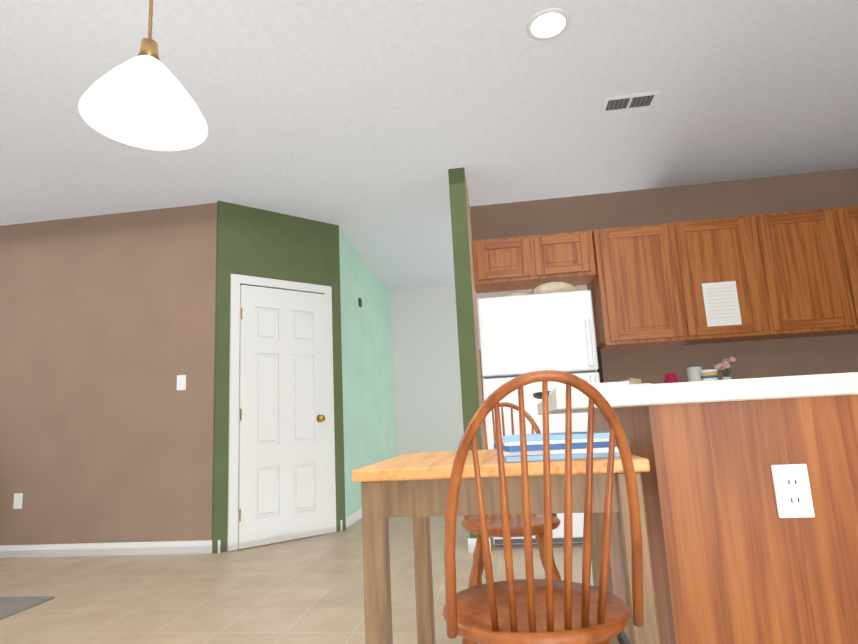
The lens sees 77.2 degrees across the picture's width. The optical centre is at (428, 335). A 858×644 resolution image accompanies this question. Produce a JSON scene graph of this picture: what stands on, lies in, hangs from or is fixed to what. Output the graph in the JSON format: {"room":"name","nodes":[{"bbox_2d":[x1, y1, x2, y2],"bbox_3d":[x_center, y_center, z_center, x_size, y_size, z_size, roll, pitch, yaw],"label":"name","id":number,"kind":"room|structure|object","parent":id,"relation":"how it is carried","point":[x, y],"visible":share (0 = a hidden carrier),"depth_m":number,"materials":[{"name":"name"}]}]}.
{"room":"dining area","nodes":[
{"label":"dining area","id":0,"kind":"room"},
{"bbox_2d":[0,203,216,544],"bbox_3d":[-3.883,0.426,4.529,4.630,2.730,0.150,-4,-10,7],"label":"wall","id":1,"kind":"structure","parent":0,"point":[107,329],"depth_m":4.29,"materials":[{"name":"brown paint"}]},
{"bbox_2d":[13,493,22,508],"bbox_3d":[-3.228,1.301,4.220,0.075,0.118,0.006,-4,-10,7],"label":"electrical outlet plate","id":2,"kind":"object","parent":1,"relation":"attached to","point":[18,499],"visible":1,"depth_m":4.22,"materials":[{"name":"white plastic"}]},
{"bbox_2d":[0,540,219,557],"bbox_3d":[-3.807,1.712,4.229,4.586,0.090,0.014,-4,-10,7],"label":"baseboard","id":3,"kind":"structure","parent":1,"relation":"attached to","point":[119,548],"depth_m":4.05,"materials":[{"name":"white paint"}]},
{"bbox_2d":[177,375,185,389],"bbox_3d":[-1.934,0.369,4.192,0.075,0.118,0.011,-4,-10,7],"label":"light switch","id":4,"kind":"object","parent":1,"relation":"attached to","point":[181,382],"visible":1,"depth_m":4.19,"materials":[{"name":"white plastic"}]},
{"bbox_2d":[211,201,345,553],"bbox_3d":[-1.254,0.295,4.531,1.090,2.730,0.150,4,-12,-37],"label":"wall","id":5,"kind":"structure","parent":0,"point":[254,242],"depth_m":4.53,"materials":[{"name":"green paint"}]},
{"bbox_2d":[227,274,335,550],"bbox_3d":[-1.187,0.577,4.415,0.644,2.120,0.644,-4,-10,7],"label":"closet door","id":6,"kind":"structure","parent":5,"relation":"in","point":[281,469],"depth_m":4.37,"materials":[{"name":"white paint"}]},
{"bbox_2d":[340,507,361,530],"bbox_3d":[-0.576,1.812,5.803,0.014,0.090,2.550,-4,-10,7],"label":"baseboard","id":7,"kind":"structure","parent":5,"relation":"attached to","point":[356,515],"depth_m":4.88,"materials":[{"name":"white paint"}]},
{"bbox_2d":[0,516,618,643],"bbox_3d":[-0.731,1.258,1.851,11.750,0.100,10.800,-4,-10,7],"label":"floor","id":8,"kind":"structure","parent":0,"point":[307,590],"depth_m":2.97,"materials":[{"name":"tile"}]},
{"bbox_2d":[0,596,54,619],"bbox_3d":[-3.968,1.268,1.275,3.280,0.012,3.920,-4,-10,7],"label":"rug","id":9,"kind":"object","parent":8,"relation":"on","point":[10,606],"visible":1,"depth_m":2.89,"materials":[{"name":"grey fabric"}]},
{"bbox_2d":[352,449,659,643],"bbox_3d":[0.230,0.730,1.558,0.718,0.750,0.738,-4,-10,7],"label":"table","id":10,"kind":"object","parent":8,"relation":"on","point":[414,486],"visible":0.75,"depth_m":1.29,"materials":[{"name":"brown wood"}]},
{"bbox_2d":[494,431,628,461],"bbox_3d":[0.339,0.291,1.425,0.335,0.058,0.272,-4,-10,7],"label":"books","id":11,"kind":"object","parent":10,"relation":"on","point":[511,448],"visible":0.52,"depth_m":1.31,"materials":[{"name":"blue paper"}]},
{"bbox_2d":[461,402,560,587],"bbox_3d":[0.341,0.747,2.278,0.423,0.938,0.502,-4,-10,7],"label":"chair","id":12,"kind":"object","parent":8,"relation":"on","point":[471,524],"visible":0.38,"depth_m":2.17,"materials":[{"name":"brown wood"}]},
{"bbox_2d":[477,290,599,546],"bbox_3d":[0.829,0.609,4.006,0.802,1.728,0.734,-4,-10,7],"label":"fridge","id":13,"kind":"object","parent":8,"relation":"on","point":[521,335],"visible":0.54,"depth_m":3.76,"materials":[{"name":"metal"}]},
{"bbox_2d":[503,282,575,296],"bbox_3d":[0.851,-0.321,4.205,0.592,0.167,0.390,-4,-10,7],"label":"clutter","id":14,"kind":"object","parent":13,"relation":"on","point":[552,287],"visible":0.31,"depth_m":4.03,"materials":[{"name":"beige plastic"}]},
{"bbox_2d":[442,370,643,643],"bbox_3d":[0.233,0.567,1.165,0.423,0.938,0.502,-3,-9,-2],"label":"chair","id":15,"kind":"object","parent":8,"relation":"on","point":[530,609],"visible":1,"depth_m":1.04,"materials":[{"name":"brown wood"}]},
{"bbox_2d":[537,372,857,643],"bbox_3d":[0.852,0.646,1.761,0.891,0.919,1.212,-4,-10,7],"label":"kitchen island","id":16,"kind":"object","parent":8,"relation":"on","point":[735,558],"visible":0.9,"depth_m":1.24,"materials":[{"name":"brown wood"}]},
{"bbox_2d":[533,391,549,398],"bbox_3d":[0.518,0.201,1.851,0.316,0.020,0.316,-4,-10,7],"label":"trivet","id":17,"kind":"object","parent":16,"relation":"on","point":[537,395],"visible":0.17,"depth_m":1.82,"materials":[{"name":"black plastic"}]},
{"bbox_2d":[549,381,629,394],"bbox_3d":[0.436,0.151,1.504,0.188,0.012,0.314,-4,-10,7],"label":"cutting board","id":18,"kind":"object","parent":16,"relation":"on","point":[595,385],"visible":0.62,"depth_m":1.35,"materials":[{"name":"white plastic"}]},
{"bbox_2d":[771,464,814,517],"bbox_3d":[0.831,0.355,1.228,0.075,0.118,0.010,-4,-10,7],"label":"outlet","id":19,"kind":"object","parent":16,"relation":"attached to","point":[792,489],"visible":1,"depth_m":1.23,"materials":[{"name":"white plastic"}]},
{"bbox_3d":[2.576,0.848,3.796,2.400,1.019,0.640,-4,-10,7],"label":"base cabinet","id":20,"kind":"object","parent":8,"relation":"on","visible":0},
{"bbox_2d":[621,378,650,384],"bbox_3d":[1.519,0.432,4.102,0.262,0.204,0.362,-4,-10,7],"label":"laundry basket","id":21,"kind":"object","parent":20,"relation":"on","point":[632,381],"visible":0.12,"depth_m":4.08,"materials":[{"name":"white plastic"}]},
{"bbox_2d":[664,373,678,382],"bbox_3d":[1.910,0.415,4.215,0.124,0.235,0.124,-4,-10,7],"label":"cup","id":22,"kind":"object","parent":20,"relation":"on","point":[671,378],"visible":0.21,"depth_m":4.19,"materials":[{"name":"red plastic"}]},
{"bbox_2d":[687,365,701,381],"bbox_3d":[2.080,0.377,4.178,0.110,0.281,0.110,-4,-10,7],"label":"canister","id":23,"kind":"object","parent":20,"relation":"on","point":[693,373],"visible":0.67,"depth_m":4.15,"materials":[{"name":"white ceramic"}]},
{"bbox_2d":[700,369,717,380],"bbox_3d":[2.052,0.364,3.918,0.116,0.224,0.116,-4,-10,7],"label":"wipes canister","id":24,"kind":"object","parent":20,"relation":"on","point":[709,375],"visible":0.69,"depth_m":3.88,"materials":[{"name":"white plastic"}]},
{"bbox_2d":[713,357,736,379],"bbox_3d":[2.298,0.336,4.154,0.156,0.332,0.143,-4,-10,7],"label":"flower vase","id":25,"kind":"object","parent":20,"relation":"on","point":[726,363],"visible":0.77,"depth_m":4.16,"materials":[{"name":"white plastic"}]},
{"bbox_2d":[339,231,395,515],"bbox_3d":[-0.712,0.529,6.103,0.150,2.730,2.700,-4,-10,7],"label":"wall","id":26,"kind":"structure","parent":0,"point":[368,400],"depth_m":5.74,"materials":[{"name":"green paint"}]},
{"bbox_2d":[358,298,361,306],"bbox_3d":[-0.733,-0.350,5.725,0.022,0.090,0.070,-4,-10,7],"label":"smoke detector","id":27,"kind":"object","parent":26,"relation":"attached to","point":[360,302],"visible":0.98,"depth_m":5.70,"materials":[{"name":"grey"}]},
{"bbox_2d":[390,285,463,456],"bbox_3d":[0.100,0.683,7.272,1.150,2.730,0.150,-4,-10,7],"label":"wall","id":28,"kind":"structure","parent":0,"point":[428,412],"depth_m":7.25,"materials":[{"name":"white paint"}]},
{"bbox_2d":[0,0,857,289],"bbox_3d":[-0.870,-1.530,2.316,11.750,0.100,10.800,-4,-10,7],"label":"ceiling","id":29,"kind":"structure","parent":0,"point":[365,125],"depth_m":3.22,"materials":[{"name":"paint"}]},
{"bbox_2d":[79,0,207,150],"bbox_3d":[-0.905,-1.112,1.753,0.356,0.905,0.356,-4,-10,7],"label":"pendant lamp","id":30,"kind":"object","parent":29,"relation":"hanging from","point":[143,99],"visible":1,"depth_m":1.72,"materials":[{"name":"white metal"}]},
{"bbox_2d":[526,8,569,40],"bbox_3d":[0.575,-1.499,2.596,0.210,0.009,0.210,-4,-10,7],"label":"recessed light","id":31,"kind":"object","parent":29,"relation":"in","point":[547,24],"visible":1,"depth_m":2.59,"materials":[{"name":"white paint"}]},
{"bbox_2d":[600,91,659,112],"bbox_3d":[1.220,-1.417,3.273,0.320,0.015,0.160,-4,-10,7],"label":"ceiling vent","id":32,"kind":"object","parent":29,"relation":"in","point":[629,102],"visible":1,"depth_m":3.26,"materials":[{"name":"white metal"}]},
{"bbox_2d":[448,167,489,537],"bbox_3d":[0.320,0.154,4.160,0.120,2.730,0.750,-4,-10,7],"label":"wall","id":33,"kind":"structure","parent":0,"point":[469,361],"depth_m":3.87,"materials":[{"name":"green paint"}]},
{"bbox_2d":[596,347,603,382],"bbox_3d":[1.345,0.792,4.246,0.132,1.400,0.110,-4,-10,7],"label":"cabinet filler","id":34,"kind":"structure","parent":0,"point":[599,371],"depth_m":4.28,"materials":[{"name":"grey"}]},
{"bbox_2d":[470,168,857,401],"bbox_3d":[2.844,0.050,4.294,5.100,2.730,0.153,-4,-10,7],"label":"wall","id":35,"kind":"structure","parent":0,"point":[833,354],"depth_m":4.41,"materials":[{"name":"brown paint"}]},
{"bbox_2d":[471,236,530,292],"bbox_3d":[0.607,-0.580,4.440,0.472,0.360,0.345,-4,-10,7],"label":"upper cabinet","id":36,"kind":"object","parent":35,"relation":"attached to","point":[501,264],"depth_m":4.28,"materials":[{"name":"brown wood"}]},
{"bbox_2d":[531,230,598,288],"bbox_3d":[1.074,-0.613,4.383,0.472,0.360,0.345,-4,-10,7],"label":"upper cabinet","id":37,"kind":"object","parent":35,"relation":"attached to","point":[567,257],"depth_m":4.23,"materials":[{"name":"brown wood"}]},
{"bbox_2d":[592,223,686,350],"bbox_3d":[1.628,-0.376,4.269,0.580,0.920,0.347,-4,-10,7],"label":"upper cabinet","id":38,"kind":"object","parent":35,"relation":"attached to","point":[635,289],"depth_m":4.11,"materials":[{"name":"brown wood"}]},
{"bbox_2d":[671,215,770,344],"bbox_3d":[2.203,-0.416,4.198,0.581,0.920,0.347,-4,-10,7],"label":"upper cabinet","id":39,"kind":"object","parent":35,"relation":"attached to","point":[717,263],"depth_m":4.04,"materials":[{"name":"brown wood"}]},
{"bbox_2d":[751,208,854,340],"bbox_3d":[2.777,-0.457,4.127,0.579,0.920,0.347,-4,-10,7],"label":"upper cabinet","id":40,"kind":"object","parent":35,"relation":"attached to","point":[786,275],"depth_m":3.96,"materials":[{"name":"brown wood"}]},
{"bbox_2d":[835,206,857,334],"bbox_3d":[3.351,-0.497,4.056,0.580,0.920,0.347,-4,-10,7],"label":"upper cabinet","id":41,"kind":"object","parent":35,"relation":"attached to","point":[846,218],"depth_m":3.95,"materials":[{"name":"brown wood"}]}
]}

